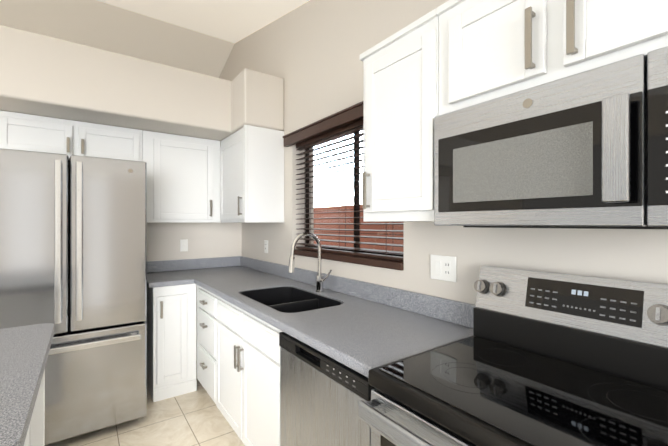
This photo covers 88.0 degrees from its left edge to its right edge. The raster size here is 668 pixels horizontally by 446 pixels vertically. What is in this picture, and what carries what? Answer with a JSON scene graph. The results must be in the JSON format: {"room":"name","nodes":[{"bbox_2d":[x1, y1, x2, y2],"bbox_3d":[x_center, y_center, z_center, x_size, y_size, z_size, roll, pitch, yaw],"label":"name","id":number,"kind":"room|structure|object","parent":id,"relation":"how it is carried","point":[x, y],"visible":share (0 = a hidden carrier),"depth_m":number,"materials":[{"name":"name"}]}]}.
{"room":"kitchen","nodes":[
{"label":"kitchen","id":0,"kind":"room"},
{"bbox_2d":[0,24,283,145],"bbox_3d":[-2.440,-0.993,2.018,4.300,0.440,0.974,0,0,-36],"label":"soffit","id":1,"kind":"structure","parent":0,"point":[45,75],"depth_m":2.50,"materials":[{"name":"beige paint"}]},
{"bbox_2d":[45,362,244,445],"bbox_3d":[-1.186,1.411,0.454,4.500,0.100,5.220,0,0,-36],"label":"floor","id":2,"kind":"structure","parent":0,"point":[196,418],"depth_m":2.29,"materials":[{"name":"tile"}]},
{"bbox_2d":[0,323,53,445],"bbox_3d":[-1.347,0.904,0.837,0.988,0.915,1.090,0,0,-36],"label":"kitchen island","id":3,"kind":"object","parent":2,"relation":"on","point":[24,351],"depth_m":1.10,"materials":[{"name":"grey stone"}]},
{"bbox_2d":[0,148,146,444],"bbox_3d":[-1.849,0.472,2.432,0.837,1.780,0.958,0,0,-36],"label":"fridge","id":4,"kind":"object","parent":2,"relation":"on","point":[73,249],"visible":0.98,"depth_m":2.12,"materials":[{"name":"grey metal"}]},
{"bbox_2d":[145,284,196,401],"bbox_3d":[-1.413,0.926,2.952,0.316,0.873,0.659,0,0,-36],"label":"base cabinet","id":5,"kind":"object","parent":2,"relation":"on","point":[170,321],"visible":0.94,"depth_m":2.71,"materials":[{"name":"white wood"}]},
{"bbox_2d":[197,285,282,427],"bbox_3d":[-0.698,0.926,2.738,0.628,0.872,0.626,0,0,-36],"label":"base cabinet","id":6,"kind":"object","parent":2,"relation":"on","point":[238,363],"depth_m":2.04,"materials":[{"name":"white wood"}]},
{"bbox_2d":[147,266,472,376],"bbox_3d":[-0.564,0.467,2.268,0.960,0.040,2.762,0,0,-36],"label":"countertop","id":7,"kind":"structure","parent":6,"relation":"on","point":[361,336],"depth_m":1.57,"materials":[{"name":"grey stone"}]},
{"bbox_2d":[239,286,343,312],"bbox_3d":[-0.282,0.562,2.101,0.402,0.223,0.707,0,0,-36],"label":"sink basin","id":8,"kind":"object","parent":7,"relation":"in","point":[286,299],"visible":0.23,"depth_m":2.31,"materials":[{"name":"black"}]},
{"bbox_2d":[288,232,331,292],"bbox_3d":[-0.153,0.251,2.172,0.262,0.392,0.135,0,0,-36],"label":"faucet","id":9,"kind":"object","parent":7,"relation":"on","point":[320,280],"visible":1,"depth_m":2.23,"materials":[{"name":"silver metal"}]},
{"bbox_2d":[279,332,373,445],"bbox_3d":[0.174,0.928,1.502,0.607,0.868,0.616,0,0,-36],"label":"dishwasher","id":10,"kind":"object","parent":2,"relation":"on","point":[321,394],"visible":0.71,"depth_m":1.32,"materials":[{"name":"grey metal"}]},
{"bbox_2d":[358,265,667,445],"bbox_3d":[0.555,0.766,0.901,0.703,1.190,0.773,0,0,-36],"label":"range","id":11,"kind":"object","parent":2,"relation":"on","point":[540,358],"visible":1,"depth_m":0.97,"materials":[{"name":"grey"}]},
{"bbox_2d":[0,0,309,77],"bbox_3d":[-1.689,-1.464,1.066,4.600,1.308,7.000,0,0,-36],"label":"ceiling","id":12,"kind":"structure","parent":0,"point":[201,36],"depth_m":3.30,"materials":[{"name":"beige paint"}]},
{"bbox_2d":[147,220,240,361],"bbox_3d":[-2.761,0.075,2.462,4.300,2.575,0.120,0,0,-36],"label":"wall","id":13,"kind":"structure","parent":0,"point":[211,240],"depth_m":3.39,"materials":[{"name":"beige paint"}]},
{"bbox_2d":[0,110,141,160],"bbox_3d":[-2.013,-0.625,2.694,0.884,0.285,0.374,0,0,-36],"label":"upper cabinet","id":14,"kind":"object","parent":13,"relation":"attached to","point":[29,132],"visible":0.81,"depth_m":2.54,"materials":[{"name":"white wood"}]},
{"bbox_2d":[142,130,219,222],"bbox_3d":[-1.395,-0.388,3.141,0.636,0.760,0.374,0,0,-36],"label":"upper cabinet","id":15,"kind":"object","parent":13,"relation":"attached to","point":[183,179],"visible":0.96,"depth_m":3.01,"materials":[{"name":"white wood"}]},
{"bbox_2d":[180,239,187,251],"bbox_3d":[-1.442,0.212,3.326,0.070,0.115,0.018,0,0,-36],"label":"electrical outlet","id":16,"kind":"object","parent":13,"relation":"attached to","point":[183,244],"visible":1,"depth_m":3.33,"materials":[{"name":"white plastic"}]},
{"bbox_2d":[147,256,238,272],"bbox_3d":[-1.366,0.396,3.378,0.900,0.100,0.024,0,0,-36],"label":"backsplash","id":17,"kind":"structure","parent":13,"relation":"attached to","point":[183,264],"depth_m":3.36,"materials":[{"name":"grey stone"}]},
{"bbox_2d":[219,0,667,304],"bbox_3d":[0.094,-0.488,2.354,0.200,3.700,6.800,0,0,-36],"label":"wall","id":18,"kind":"structure","parent":0,"point":[309,52],"depth_m":2.05,"materials":[{"name":"beige paint"}]},
{"bbox_2d":[220,125,283,222],"bbox_3d":[-0.756,-0.388,3.034,0.374,0.760,0.647,0,0,-36],"label":"upper cabinet","id":19,"kind":"object","parent":18,"relation":"attached to","point":[251,174],"visible":1,"depth_m":2.80,"materials":[{"name":"white wood"}]},
{"bbox_2d":[264,240,267,252],"bbox_3d":[-0.620,0.212,3.158,0.008,0.115,0.070,0,0,-36],"label":"electrical outlet","id":20,"kind":"object","parent":18,"relation":"attached to","point":[265,246],"visible":0.98,"depth_m":3.15,"materials":[{"name":"white plastic"}]},
{"bbox_2d":[283,101,362,146],"bbox_3d":[-0.013,-0.665,2.283,0.049,0.085,1.320,0,0,-36],"label":"blind valance","id":21,"kind":"object","parent":18,"relation":"attached to","point":[346,116],"visible":0.69,"depth_m":2.31,"materials":[{"name":"brown wood"}]},
{"bbox_2d":[296,119,403,260],"bbox_3d":[0.056,-0.220,2.321,0.056,0.843,1.166,0,0,-36],"label":"window blind slats","id":22,"kind":"object","parent":21,"relation":"hanging from","point":[356,126],"visible":0.5,"depth_m":2.33,"materials":[{"name":"brown wood"}]},
{"bbox_2d":[295,249,403,269],"bbox_3d":[0.056,0.227,2.320,0.135,0.039,1.190,0,0,-36],"label":"window sill","id":23,"kind":"structure","parent":18,"relation":"attached to","point":[383,263],"depth_m":2.10,"materials":[{"name":"brown wood"}]},
{"bbox_2d":[305,130,403,256],"bbox_3d":[0.120,-0.218,2.367,0.031,0.850,1.190,0,0,-36],"label":"window","id":24,"kind":"structure","parent":18,"relation":"in","point":[357,201],"depth_m":2.37,"materials":[{"name":"brown metal"}]},
{"bbox_2d":[239,256,475,327],"bbox_3d":[-0.183,0.396,2.544,0.019,0.100,2.762,0,0,-36],"label":"backsplash","id":25,"kind":"structure","parent":18,"relation":"attached to","point":[452,311],"depth_m":1.89,"materials":[{"name":"grey stone"}]},
{"bbox_2d":[360,9,438,221],"bbox_3d":[0.359,-0.388,1.491,0.374,0.760,0.422,0,0,-36],"label":"upper cabinet","id":26,"kind":"object","parent":18,"relation":"attached to","point":[400,89],"visible":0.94,"depth_m":1.36,"materials":[{"name":"white wood"}]},
{"bbox_2d":[431,255,455,281],"bbox_3d":[0.504,0.207,1.602,0.009,0.115,0.140,0,0,-36],"label":"electrical outlet","id":27,"kind":"object","parent":18,"relation":"attached to","point":[443,268],"visible":1,"depth_m":1.60,"materials":[{"name":"white plastic"}]},
{"bbox_2d":[436,0,667,114],"bbox_3d":[0.708,-0.574,1.009,0.374,0.388,0.763,0,0,-36],"label":"upper cabinet","id":28,"kind":"object","parent":18,"relation":"attached to","point":[490,49],"visible":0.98,"depth_m":0.96,"materials":[{"name":"white wood"}]},
{"bbox_2d":[434,46,667,228],"bbox_3d":[0.696,-0.181,1.000,0.403,0.390,0.758,0,0,-36],"label":"microwave","id":29,"kind":"object","parent":28,"relation":"attached to","point":[587,149],"visible":1,"depth_m":0.88,"materials":[{"name":"grey metal"}]},
{"bbox_3d":[1.201,1.547,2.784,2.100,0.130,14.000,0,0,-36],"label":"ground","id":30,"kind":"structure","parent":0,"visible":0},
{"bbox_2d":[314,205,403,251],"bbox_3d":[2.133,0.632,3.458,0.200,1.860,14.000,0,0,-36],"label":"fence","id":31,"kind":"object","parent":30,"relation":"on","point":[364,233],"depth_m":5.85,"materials":[{"name":"brown wood"}]}
]}

